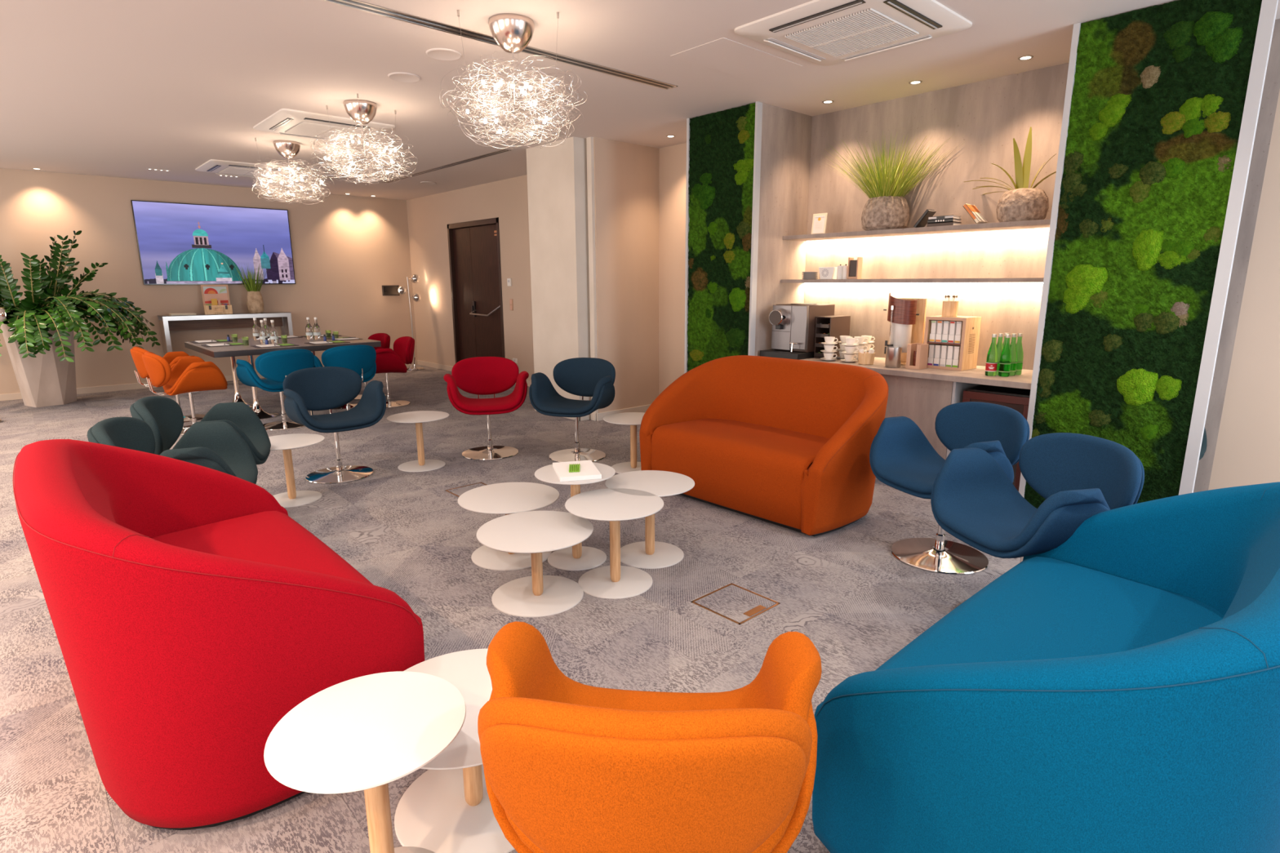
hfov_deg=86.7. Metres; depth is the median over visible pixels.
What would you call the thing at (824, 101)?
recessed light
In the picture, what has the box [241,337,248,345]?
water glass
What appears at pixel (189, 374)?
seat cushion
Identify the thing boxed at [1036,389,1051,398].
moss cushion
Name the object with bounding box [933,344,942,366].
packet
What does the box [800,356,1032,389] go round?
countertop
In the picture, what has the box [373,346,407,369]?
seat cushion
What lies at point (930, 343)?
shelf
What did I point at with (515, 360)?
wall socket
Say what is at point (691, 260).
moss cushion
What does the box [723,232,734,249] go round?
moss cushion
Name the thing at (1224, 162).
moss cushion
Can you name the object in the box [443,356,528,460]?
chair
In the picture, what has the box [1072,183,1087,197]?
moss cushion
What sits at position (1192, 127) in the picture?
moss cushion
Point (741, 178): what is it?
moss cushion
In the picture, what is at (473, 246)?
door
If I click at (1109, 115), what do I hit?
moss cushion
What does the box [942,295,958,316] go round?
tub
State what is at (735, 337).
moss cushion
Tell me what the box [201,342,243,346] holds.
desk pad
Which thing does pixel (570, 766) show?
chair
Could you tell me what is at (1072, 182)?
moss cushion
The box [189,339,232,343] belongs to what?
desk pad
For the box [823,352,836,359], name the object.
coffee cup
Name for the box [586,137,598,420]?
wall pier
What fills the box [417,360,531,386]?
baseboard
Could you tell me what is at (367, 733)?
side table
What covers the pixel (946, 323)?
packet
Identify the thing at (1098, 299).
moss cushion
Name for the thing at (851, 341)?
coffee cup
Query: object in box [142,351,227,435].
chair
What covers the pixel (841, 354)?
coffee cup
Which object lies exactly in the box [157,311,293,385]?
console table
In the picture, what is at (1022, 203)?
potted plant
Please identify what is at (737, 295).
moss cushion
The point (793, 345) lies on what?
tap
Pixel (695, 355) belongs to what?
moss cushion
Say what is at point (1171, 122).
moss cushion
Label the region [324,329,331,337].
water glass
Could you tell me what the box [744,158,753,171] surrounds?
moss cushion
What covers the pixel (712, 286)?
moss cushion
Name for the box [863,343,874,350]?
coffee cup
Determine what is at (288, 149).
chandelier
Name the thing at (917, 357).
wooden holder
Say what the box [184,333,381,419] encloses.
meeting table
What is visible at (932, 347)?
packet
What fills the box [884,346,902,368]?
cup
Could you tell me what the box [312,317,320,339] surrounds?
water bottle
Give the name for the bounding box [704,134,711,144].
moss cushion
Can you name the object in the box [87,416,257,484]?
chair
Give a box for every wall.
[0,168,417,394]
[406,174,533,380]
[593,137,658,413]
[658,142,686,395]
[684,101,762,373]
[754,102,812,355]
[1018,0,1278,508]
[1208,89,1279,490]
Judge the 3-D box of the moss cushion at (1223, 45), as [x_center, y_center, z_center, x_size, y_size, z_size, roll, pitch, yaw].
[2.887,-1.887,3.354,0.040,0.170,0.151,-11,16,-41]
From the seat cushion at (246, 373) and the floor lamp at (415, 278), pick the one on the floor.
the floor lamp at (415, 278)
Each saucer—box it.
[820,350,837,353]
[820,357,836,360]
[821,342,837,345]
[840,351,857,354]
[840,359,857,362]
[841,343,858,346]
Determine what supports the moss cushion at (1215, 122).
on the wall at (1162, 106)
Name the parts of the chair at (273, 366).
backrest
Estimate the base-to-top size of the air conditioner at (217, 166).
0.047 m
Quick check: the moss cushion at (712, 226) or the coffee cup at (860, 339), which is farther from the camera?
the moss cushion at (712, 226)
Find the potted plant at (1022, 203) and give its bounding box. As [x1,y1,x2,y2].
[964,126,1056,222]
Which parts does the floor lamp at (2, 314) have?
lamp shade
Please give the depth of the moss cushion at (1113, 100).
3.68 m
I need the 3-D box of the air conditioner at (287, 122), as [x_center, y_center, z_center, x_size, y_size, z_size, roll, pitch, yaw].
[-2.884,-2.715,6.191,0.960,0.047,0.960,-11,16,-41]
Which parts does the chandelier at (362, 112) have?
stem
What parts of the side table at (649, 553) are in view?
leg, plate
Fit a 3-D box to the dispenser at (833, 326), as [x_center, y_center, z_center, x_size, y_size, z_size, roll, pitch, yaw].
[1.620,-0.757,5.719,0.312,0.345,0.144,-11,16,-41]
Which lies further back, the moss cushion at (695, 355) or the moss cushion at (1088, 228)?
the moss cushion at (695, 355)
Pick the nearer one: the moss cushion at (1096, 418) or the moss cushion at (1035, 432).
the moss cushion at (1096, 418)
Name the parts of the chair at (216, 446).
backrest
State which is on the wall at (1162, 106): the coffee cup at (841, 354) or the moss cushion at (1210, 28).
the moss cushion at (1210, 28)
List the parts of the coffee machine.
spout, panel, panel, lid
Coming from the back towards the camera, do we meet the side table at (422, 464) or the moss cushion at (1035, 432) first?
the side table at (422, 464)
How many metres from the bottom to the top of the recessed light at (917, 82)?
0.006 m
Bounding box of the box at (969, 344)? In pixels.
[924,315,981,371]
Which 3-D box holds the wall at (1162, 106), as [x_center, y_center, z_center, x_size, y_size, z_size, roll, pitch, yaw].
[2.723,-0.789,3.777,0.065,2.849,0.855,-11,16,-41]
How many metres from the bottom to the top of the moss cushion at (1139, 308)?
0.072 m
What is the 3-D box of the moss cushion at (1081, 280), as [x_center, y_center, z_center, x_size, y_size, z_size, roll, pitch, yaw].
[2.577,-0.837,3.923,0.056,0.204,0.219,-11,16,-41]
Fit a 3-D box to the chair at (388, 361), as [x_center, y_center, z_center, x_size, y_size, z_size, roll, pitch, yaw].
[-3.051,-0.670,8.217,0.654,0.810,0.695,-8,14,-34]
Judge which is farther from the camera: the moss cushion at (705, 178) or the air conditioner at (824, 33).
the moss cushion at (705, 178)
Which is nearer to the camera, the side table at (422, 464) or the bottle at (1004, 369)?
the bottle at (1004, 369)
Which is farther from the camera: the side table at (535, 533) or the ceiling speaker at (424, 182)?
the ceiling speaker at (424, 182)
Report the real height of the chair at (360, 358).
0.810 m
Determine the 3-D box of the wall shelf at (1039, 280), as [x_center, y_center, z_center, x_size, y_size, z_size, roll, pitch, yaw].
[2.125,-1.120,5.236,0.360,0.041,2.250,-11,16,-41]
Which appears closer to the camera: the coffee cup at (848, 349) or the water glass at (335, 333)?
the coffee cup at (848, 349)
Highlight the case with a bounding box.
[200,284,232,315]
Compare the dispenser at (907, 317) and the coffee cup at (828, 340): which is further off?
the coffee cup at (828, 340)
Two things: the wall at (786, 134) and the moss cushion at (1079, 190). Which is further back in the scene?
the wall at (786, 134)
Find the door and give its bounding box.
[447,217,505,363]
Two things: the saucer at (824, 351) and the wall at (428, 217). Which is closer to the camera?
the saucer at (824, 351)
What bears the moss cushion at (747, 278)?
on the wall at (723, 148)
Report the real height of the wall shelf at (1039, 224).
0.044 m
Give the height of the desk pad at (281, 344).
0.019 m
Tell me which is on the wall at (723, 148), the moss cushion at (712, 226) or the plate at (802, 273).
the moss cushion at (712, 226)
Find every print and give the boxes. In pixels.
[963,204,975,219]
[966,204,979,212]
[972,212,987,222]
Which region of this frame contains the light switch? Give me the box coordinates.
[509,298,513,310]
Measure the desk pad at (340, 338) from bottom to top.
0.019 m
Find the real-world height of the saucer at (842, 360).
0.017 m
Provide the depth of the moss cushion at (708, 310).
6.08 m
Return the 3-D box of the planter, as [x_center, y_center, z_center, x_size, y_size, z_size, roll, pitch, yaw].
[-7.328,-0.777,8.344,0.678,1.000,0.817,-11,16,-41]
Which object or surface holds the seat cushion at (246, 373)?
on the chair at (273, 366)
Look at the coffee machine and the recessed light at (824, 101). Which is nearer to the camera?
the recessed light at (824, 101)
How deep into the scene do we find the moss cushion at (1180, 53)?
3.47 m
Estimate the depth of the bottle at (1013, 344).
4.56 m
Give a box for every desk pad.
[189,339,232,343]
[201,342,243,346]
[251,343,297,347]
[278,335,301,338]
[304,340,350,344]
[326,337,362,340]
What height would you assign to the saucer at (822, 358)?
0.017 m
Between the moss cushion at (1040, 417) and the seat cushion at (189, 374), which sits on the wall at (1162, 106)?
the moss cushion at (1040, 417)
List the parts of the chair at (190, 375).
backrest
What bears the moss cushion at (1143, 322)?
on the wall at (1162, 106)
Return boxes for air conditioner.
[195,159,299,177]
[253,108,395,142]
[734,0,972,66]
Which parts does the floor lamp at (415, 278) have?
lamp shade, lamp shade, lamp shade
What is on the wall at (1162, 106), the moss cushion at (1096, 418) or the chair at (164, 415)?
the moss cushion at (1096, 418)
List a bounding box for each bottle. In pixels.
[252,317,259,340]
[258,320,267,343]
[263,318,270,341]
[269,320,278,343]
[305,317,313,339]
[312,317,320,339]
[984,333,997,376]
[995,333,1003,375]
[998,333,1011,377]
[1002,333,1008,346]
[1009,333,1017,375]
[1015,333,1023,374]
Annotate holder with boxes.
[847,257,862,279]
[905,342,928,369]
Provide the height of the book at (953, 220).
0.022 m
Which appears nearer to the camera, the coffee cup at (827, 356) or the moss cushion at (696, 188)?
the coffee cup at (827, 356)
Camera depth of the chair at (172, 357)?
7.08 m
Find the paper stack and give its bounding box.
[552,460,601,481]
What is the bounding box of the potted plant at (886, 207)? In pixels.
[817,133,968,231]
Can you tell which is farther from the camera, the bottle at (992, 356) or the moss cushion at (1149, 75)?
the bottle at (992, 356)
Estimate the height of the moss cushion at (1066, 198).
0.114 m
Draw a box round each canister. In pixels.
[836,264,843,279]
[842,263,848,279]
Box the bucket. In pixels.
[857,348,875,364]
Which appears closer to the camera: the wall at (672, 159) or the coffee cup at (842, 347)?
the coffee cup at (842, 347)
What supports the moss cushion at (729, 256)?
on the wall at (723, 148)
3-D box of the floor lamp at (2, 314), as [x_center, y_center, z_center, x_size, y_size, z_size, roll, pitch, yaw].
[-6.944,-0.802,7.118,0.517,1.555,0.299,-6,13,-27]
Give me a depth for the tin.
5.65 m
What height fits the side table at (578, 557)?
0.482 m
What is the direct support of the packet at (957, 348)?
in the box at (969, 344)
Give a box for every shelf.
[781,277,1044,284]
[782,219,1050,242]
[927,341,960,345]
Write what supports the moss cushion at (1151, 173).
on the wall at (1162, 106)
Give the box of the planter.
[0,321,76,407]
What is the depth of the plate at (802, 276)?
5.80 m
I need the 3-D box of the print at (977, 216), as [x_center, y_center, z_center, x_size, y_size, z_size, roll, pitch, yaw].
[2.396,-1.473,4.771,0.150,0.063,0.053,-11,16,-41]
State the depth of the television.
9.86 m
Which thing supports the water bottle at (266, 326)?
on the meeting table at (233, 351)
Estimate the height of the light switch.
0.160 m
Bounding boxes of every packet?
[927,344,936,365]
[928,320,937,342]
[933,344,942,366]
[935,320,943,342]
[939,345,948,366]
[942,320,951,342]
[946,345,954,367]
[947,320,956,342]
[951,346,960,368]
[954,321,963,343]
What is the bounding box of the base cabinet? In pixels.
[881,374,953,459]
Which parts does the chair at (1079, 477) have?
backrest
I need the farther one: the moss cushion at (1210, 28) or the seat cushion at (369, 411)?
the seat cushion at (369, 411)
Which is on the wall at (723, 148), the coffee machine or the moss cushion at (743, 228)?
the moss cushion at (743, 228)
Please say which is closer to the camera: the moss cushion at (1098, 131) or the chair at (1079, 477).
the chair at (1079, 477)
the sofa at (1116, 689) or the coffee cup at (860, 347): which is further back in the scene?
the coffee cup at (860, 347)
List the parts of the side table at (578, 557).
leg, plate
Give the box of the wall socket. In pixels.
[512,357,517,363]
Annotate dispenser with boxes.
[813,315,850,358]
[883,293,927,365]
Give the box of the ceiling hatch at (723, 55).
[670,37,802,80]
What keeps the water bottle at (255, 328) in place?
on the meeting table at (233, 351)
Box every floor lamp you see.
[0,307,6,422]
[398,274,424,370]
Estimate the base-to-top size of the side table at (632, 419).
0.410 m
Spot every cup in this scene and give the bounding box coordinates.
[823,344,837,351]
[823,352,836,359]
[824,336,838,343]
[839,343,844,350]
[839,351,844,357]
[840,335,852,342]
[844,337,858,345]
[844,346,858,352]
[844,353,857,360]
[853,336,868,343]
[854,344,867,351]
[861,335,875,342]
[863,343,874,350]
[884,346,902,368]
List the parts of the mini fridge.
glass pane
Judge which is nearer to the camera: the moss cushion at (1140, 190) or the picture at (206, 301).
the moss cushion at (1140, 190)
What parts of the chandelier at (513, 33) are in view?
stem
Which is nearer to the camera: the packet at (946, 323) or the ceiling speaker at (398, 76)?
the ceiling speaker at (398, 76)
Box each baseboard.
[0,360,417,400]
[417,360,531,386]
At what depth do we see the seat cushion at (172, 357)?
7.50 m
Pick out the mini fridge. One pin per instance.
(1017, 399)
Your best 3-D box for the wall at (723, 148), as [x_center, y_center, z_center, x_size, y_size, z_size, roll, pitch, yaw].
[0.694,-1.248,5.966,0.084,2.849,0.775,-11,16,-41]
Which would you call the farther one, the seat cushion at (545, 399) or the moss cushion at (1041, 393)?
the seat cushion at (545, 399)
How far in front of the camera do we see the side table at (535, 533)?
3.15 m
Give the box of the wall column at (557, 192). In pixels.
[525,136,591,400]
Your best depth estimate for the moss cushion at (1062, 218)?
3.96 m
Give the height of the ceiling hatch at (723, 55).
0.004 m
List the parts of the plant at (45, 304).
stem, stem, stem, stem, stem, stem, stem, stem, stem, stem, stem, stem, stem, stem, stem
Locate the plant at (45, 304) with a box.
[0,230,160,362]
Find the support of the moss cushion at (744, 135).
on the wall at (723, 148)
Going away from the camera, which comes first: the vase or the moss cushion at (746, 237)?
the moss cushion at (746, 237)
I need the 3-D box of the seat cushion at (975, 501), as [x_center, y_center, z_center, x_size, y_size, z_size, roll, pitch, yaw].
[1.571,0.311,2.792,0.510,0.304,0.695,-3,12,-12]
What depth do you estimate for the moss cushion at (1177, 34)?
3.46 m
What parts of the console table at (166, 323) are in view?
panel, frame, panel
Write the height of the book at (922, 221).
0.130 m
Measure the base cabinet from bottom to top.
0.779 m
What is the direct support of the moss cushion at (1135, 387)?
on the wall at (1162, 106)
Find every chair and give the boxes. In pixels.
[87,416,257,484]
[129,346,204,422]
[129,395,271,464]
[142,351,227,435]
[235,348,314,430]
[283,366,386,484]
[313,344,376,410]
[353,333,390,399]
[373,336,415,407]
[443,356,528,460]
[477,621,822,852]
[528,357,615,462]
[869,401,1030,573]
[930,432,1144,604]
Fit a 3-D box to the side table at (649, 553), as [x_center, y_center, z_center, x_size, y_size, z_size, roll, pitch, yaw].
[0.053,0.497,3.641,0.476,0.410,0.476,11,16,42]
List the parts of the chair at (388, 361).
backrest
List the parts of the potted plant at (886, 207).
pot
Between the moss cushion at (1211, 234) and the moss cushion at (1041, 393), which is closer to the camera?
the moss cushion at (1211, 234)
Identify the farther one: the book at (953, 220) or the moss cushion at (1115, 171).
the book at (953, 220)
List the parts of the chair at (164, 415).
backrest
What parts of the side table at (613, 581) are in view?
leg, plate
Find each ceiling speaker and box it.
[387,71,420,82]
[420,181,435,184]
[426,48,462,60]
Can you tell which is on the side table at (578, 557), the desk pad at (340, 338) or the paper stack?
the paper stack
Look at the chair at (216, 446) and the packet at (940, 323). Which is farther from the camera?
the packet at (940, 323)
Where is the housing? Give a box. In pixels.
[946,382,981,457]
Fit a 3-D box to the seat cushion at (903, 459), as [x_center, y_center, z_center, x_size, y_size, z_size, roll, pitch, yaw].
[1.561,0.155,3.523,0.510,0.304,0.695,-5,13,-20]
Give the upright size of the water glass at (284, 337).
0.095 m
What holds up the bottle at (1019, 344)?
on the countertop
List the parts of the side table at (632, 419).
plate, leg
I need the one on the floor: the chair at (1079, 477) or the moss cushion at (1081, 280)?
the chair at (1079, 477)
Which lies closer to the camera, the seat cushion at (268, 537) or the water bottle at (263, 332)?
the seat cushion at (268, 537)
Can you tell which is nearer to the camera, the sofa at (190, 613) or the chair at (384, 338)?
the sofa at (190, 613)
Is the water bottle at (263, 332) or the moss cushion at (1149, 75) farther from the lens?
the water bottle at (263, 332)
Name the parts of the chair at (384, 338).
backrest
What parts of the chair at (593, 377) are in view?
backrest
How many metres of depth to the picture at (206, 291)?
9.84 m
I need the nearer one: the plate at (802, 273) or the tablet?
the plate at (802, 273)
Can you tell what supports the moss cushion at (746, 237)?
on the wall at (723, 148)
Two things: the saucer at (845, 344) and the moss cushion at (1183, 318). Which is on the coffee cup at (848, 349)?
the saucer at (845, 344)
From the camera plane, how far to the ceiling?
4.63 m
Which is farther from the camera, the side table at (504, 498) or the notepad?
the notepad
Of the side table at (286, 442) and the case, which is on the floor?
the side table at (286, 442)
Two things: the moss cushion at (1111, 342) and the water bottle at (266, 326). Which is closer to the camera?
the moss cushion at (1111, 342)
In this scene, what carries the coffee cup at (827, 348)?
on the saucer at (824, 351)
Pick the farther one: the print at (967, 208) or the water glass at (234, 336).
the water glass at (234, 336)
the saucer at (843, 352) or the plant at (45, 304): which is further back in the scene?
the plant at (45, 304)
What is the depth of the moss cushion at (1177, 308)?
3.62 m
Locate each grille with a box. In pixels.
[218,167,275,177]
[284,121,361,140]
[784,8,919,57]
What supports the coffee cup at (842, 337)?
on the saucer
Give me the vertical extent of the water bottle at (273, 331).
0.271 m
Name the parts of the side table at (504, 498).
plate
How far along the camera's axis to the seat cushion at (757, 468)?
4.31 m
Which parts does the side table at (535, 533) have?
leg, plate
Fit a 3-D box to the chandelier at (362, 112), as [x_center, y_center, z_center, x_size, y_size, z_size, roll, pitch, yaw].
[-2.218,-2.272,5.446,0.786,0.608,0.788,11,17,44]
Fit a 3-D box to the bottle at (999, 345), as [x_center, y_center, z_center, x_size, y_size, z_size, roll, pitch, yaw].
[2.448,-0.494,4.623,0.069,0.281,0.069,-11,16,-41]
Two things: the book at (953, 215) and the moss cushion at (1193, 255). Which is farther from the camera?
the book at (953, 215)
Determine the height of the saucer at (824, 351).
0.017 m
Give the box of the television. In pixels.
[130,200,295,284]
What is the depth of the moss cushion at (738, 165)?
5.59 m
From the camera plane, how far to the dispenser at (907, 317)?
5.11 m
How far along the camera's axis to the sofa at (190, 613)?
1.76 m
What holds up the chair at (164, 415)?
on the floor
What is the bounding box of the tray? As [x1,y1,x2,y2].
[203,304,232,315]
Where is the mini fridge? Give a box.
[962,384,1031,491]
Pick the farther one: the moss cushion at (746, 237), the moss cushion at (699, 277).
the moss cushion at (699, 277)
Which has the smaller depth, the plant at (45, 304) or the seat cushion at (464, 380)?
the seat cushion at (464, 380)
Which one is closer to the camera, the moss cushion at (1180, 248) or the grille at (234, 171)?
the moss cushion at (1180, 248)
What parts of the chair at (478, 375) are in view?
backrest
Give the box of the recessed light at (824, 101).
[822,100,833,103]
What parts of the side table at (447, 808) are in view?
plate, leg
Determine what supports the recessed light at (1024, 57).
in the ceiling
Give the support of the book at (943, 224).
on the wall shelf at (1039, 224)
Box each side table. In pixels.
[263,671,466,852]
[268,433,324,507]
[386,410,448,471]
[394,648,514,852]
[457,482,559,570]
[475,511,593,617]
[534,462,615,570]
[564,488,663,599]
[603,412,644,473]
[604,470,694,568]
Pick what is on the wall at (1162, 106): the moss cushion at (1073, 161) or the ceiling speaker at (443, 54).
the moss cushion at (1073, 161)
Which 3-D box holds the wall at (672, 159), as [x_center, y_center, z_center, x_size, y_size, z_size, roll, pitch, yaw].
[0.632,-1.505,7.173,0.100,2.850,1.170,-11,16,-41]
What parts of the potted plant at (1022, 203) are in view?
pot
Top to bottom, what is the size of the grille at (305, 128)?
0.013 m
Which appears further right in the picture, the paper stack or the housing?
the housing
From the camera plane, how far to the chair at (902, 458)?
3.63 m
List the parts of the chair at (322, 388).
backrest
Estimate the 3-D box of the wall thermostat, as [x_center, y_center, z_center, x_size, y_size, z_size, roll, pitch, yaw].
[-1.861,-2.055,9.658,0.026,0.110,0.090,-11,16,-41]
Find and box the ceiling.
[0,0,1279,199]
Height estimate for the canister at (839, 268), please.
0.122 m
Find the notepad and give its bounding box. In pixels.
[168,312,196,315]
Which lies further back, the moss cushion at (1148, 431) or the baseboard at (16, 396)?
the baseboard at (16, 396)
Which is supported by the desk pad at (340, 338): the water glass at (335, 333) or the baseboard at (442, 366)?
the water glass at (335, 333)
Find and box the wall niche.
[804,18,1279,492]
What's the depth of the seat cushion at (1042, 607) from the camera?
2.05 m
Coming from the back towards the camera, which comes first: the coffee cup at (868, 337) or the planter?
the planter
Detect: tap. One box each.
[789,342,798,351]
[884,340,893,354]
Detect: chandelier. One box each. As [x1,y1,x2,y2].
[248,137,332,204]
[310,93,417,183]
[440,9,586,149]
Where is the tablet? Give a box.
[382,284,399,295]
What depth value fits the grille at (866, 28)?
3.78 m
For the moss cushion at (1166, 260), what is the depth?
3.62 m
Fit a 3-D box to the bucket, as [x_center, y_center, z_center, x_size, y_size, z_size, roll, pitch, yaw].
[1.753,-0.539,5.248,0.124,0.118,0.124,-11,16,-41]
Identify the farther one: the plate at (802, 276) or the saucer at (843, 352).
the plate at (802, 276)
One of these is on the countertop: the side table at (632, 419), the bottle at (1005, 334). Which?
the bottle at (1005, 334)
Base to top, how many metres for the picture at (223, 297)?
0.143 m
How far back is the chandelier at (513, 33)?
3.71 m
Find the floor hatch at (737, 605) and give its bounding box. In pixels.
[690,582,780,624]
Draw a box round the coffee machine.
[760,302,835,359]
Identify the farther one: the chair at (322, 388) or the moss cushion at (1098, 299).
the chair at (322, 388)
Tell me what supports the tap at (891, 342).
on the dispenser at (907, 317)
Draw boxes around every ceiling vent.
[322,0,677,89]
[382,149,511,183]
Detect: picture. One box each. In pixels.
[202,286,226,303]
[204,288,217,293]
[204,293,227,303]
[204,300,228,303]
[208,290,215,293]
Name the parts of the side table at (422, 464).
leg, plate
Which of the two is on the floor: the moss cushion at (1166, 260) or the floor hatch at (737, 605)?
the floor hatch at (737, 605)
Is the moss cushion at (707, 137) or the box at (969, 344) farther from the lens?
the moss cushion at (707, 137)
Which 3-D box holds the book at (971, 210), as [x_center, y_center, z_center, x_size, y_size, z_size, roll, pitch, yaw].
[2.372,-1.501,4.792,0.151,0.142,0.125,-11,16,-41]
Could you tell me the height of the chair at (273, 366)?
0.810 m
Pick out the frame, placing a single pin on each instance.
(820, 220)
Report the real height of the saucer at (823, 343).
0.017 m
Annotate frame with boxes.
[811,213,827,234]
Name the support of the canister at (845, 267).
on the wall shelf at (1039, 280)
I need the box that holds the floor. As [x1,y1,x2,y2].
[0,364,1020,852]
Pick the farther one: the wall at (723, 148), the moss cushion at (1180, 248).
the wall at (723, 148)
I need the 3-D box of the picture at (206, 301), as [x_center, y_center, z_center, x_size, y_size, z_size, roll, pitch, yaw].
[-6.170,-1.819,9.877,0.290,0.040,0.008,-8,14,-34]
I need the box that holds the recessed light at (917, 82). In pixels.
[908,80,922,84]
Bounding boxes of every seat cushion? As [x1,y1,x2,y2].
[150,351,195,382]
[151,511,373,585]
[159,422,257,483]
[163,356,227,392]
[190,401,271,460]
[235,359,283,389]
[283,380,383,429]
[313,355,374,380]
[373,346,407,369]
[443,371,528,412]
[531,372,613,414]
[651,418,830,529]
[871,416,1006,493]
[875,556,1224,670]
[933,447,1110,551]
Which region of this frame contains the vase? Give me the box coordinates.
[233,262,267,313]
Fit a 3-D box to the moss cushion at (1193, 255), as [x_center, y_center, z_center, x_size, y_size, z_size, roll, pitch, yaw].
[2.904,-0.896,3.559,0.018,0.074,0.070,-11,16,-41]
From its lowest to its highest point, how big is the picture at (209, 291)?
0.049 m
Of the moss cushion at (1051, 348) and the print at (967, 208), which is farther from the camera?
the print at (967, 208)
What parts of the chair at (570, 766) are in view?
backrest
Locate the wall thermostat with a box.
[506,278,511,286]
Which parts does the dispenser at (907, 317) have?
wood crown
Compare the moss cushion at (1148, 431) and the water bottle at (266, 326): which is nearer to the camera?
the moss cushion at (1148, 431)
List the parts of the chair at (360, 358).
backrest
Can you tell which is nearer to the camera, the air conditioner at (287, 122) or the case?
the air conditioner at (287, 122)
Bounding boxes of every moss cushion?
[688,257,693,268]
[688,349,703,361]
[691,270,707,290]
[692,183,702,198]
[697,184,715,209]
[699,172,711,184]
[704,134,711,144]
[706,221,717,235]
[706,281,718,293]
[706,307,711,318]
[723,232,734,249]
[723,250,735,263]
[725,328,745,346]
[728,287,746,311]
[733,160,746,171]
[734,171,749,185]
[736,115,746,131]
[736,221,750,239]
[737,129,750,143]
[742,232,751,252]
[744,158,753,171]
[744,275,750,288]
[1031,428,1039,438]
[1034,411,1046,423]
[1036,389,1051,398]
[1038,368,1055,390]
[1041,338,1062,362]
[1057,213,1068,233]
[1059,191,1074,208]
[1062,172,1082,193]
[1062,287,1089,314]
[1063,151,1084,173]
[1065,264,1108,297]
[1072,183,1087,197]
[1079,218,1099,238]
[1088,122,1108,141]
[1088,409,1111,426]
[1089,290,1107,308]
[1098,104,1126,127]
[1100,216,1114,232]
[1102,333,1123,351]
[1106,93,1132,106]
[1107,163,1128,178]
[1116,368,1158,406]
[1129,180,1151,203]
[1132,228,1164,271]
[1133,303,1150,315]
[1133,312,1154,332]
[1138,422,1159,440]
[1139,65,1160,88]
[1139,161,1166,185]
[1153,311,1179,334]
[1155,375,1182,400]
[1157,250,1186,270]
[1160,111,1186,134]
[1162,157,1185,177]
[1162,240,1175,252]
[1163,20,1195,48]
[1170,301,1190,315]
[1172,44,1194,62]
[1172,240,1194,257]
[1177,313,1189,327]
[1178,97,1203,121]
[1182,117,1204,137]
[1187,248,1200,261]
[1193,11,1233,45]
[1200,93,1224,118]
[1203,226,1221,243]
[1204,26,1243,63]
[1204,111,1231,133]
[1217,155,1231,172]
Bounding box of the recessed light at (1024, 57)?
[1017,55,1033,60]
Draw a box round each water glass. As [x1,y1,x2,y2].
[231,333,237,342]
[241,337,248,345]
[280,334,287,343]
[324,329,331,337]
[332,331,338,338]
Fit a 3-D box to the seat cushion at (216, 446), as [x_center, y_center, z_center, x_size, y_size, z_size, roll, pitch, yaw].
[-2.249,0.191,3.424,0.510,0.304,0.695,-5,13,-22]
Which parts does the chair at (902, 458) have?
backrest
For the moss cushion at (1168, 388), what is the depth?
3.70 m
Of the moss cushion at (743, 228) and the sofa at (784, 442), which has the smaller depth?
the sofa at (784, 442)
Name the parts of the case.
lid, handle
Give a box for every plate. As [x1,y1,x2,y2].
[801,272,818,274]
[801,275,818,277]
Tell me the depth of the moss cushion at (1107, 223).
3.81 m
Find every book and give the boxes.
[913,208,936,227]
[926,222,960,226]
[927,217,961,223]
[928,214,961,220]
[962,203,987,223]
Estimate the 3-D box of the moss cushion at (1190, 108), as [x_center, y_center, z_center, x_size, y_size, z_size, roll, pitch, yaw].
[2.830,-1.623,3.479,0.028,0.130,0.105,-11,16,-41]
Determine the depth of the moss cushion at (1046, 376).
4.14 m
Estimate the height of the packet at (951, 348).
0.155 m
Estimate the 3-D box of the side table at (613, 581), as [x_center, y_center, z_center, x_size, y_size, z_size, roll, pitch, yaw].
[-0.122,0.568,3.310,0.476,0.410,0.476,5,13,22]
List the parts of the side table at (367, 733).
leg, plate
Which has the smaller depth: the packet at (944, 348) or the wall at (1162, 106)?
the wall at (1162, 106)
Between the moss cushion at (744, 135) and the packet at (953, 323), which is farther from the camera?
the moss cushion at (744, 135)
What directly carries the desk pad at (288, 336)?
on the meeting table at (233, 351)
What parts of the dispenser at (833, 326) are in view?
drawer, drawer, drawer, drawer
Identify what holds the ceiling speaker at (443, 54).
attached to the ceiling
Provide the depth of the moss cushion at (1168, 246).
3.62 m
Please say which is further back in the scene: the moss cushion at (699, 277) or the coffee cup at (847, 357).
the moss cushion at (699, 277)
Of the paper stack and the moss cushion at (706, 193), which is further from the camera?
the moss cushion at (706, 193)
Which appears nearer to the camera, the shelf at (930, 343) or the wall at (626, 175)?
the shelf at (930, 343)
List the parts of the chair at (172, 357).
backrest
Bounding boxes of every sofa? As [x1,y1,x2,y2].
[13,439,424,830]
[639,355,888,536]
[812,481,1279,852]
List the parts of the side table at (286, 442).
leg, plate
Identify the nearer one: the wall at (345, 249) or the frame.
the frame
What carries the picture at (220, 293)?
attached to the case
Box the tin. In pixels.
[818,266,836,279]
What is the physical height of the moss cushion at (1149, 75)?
0.114 m

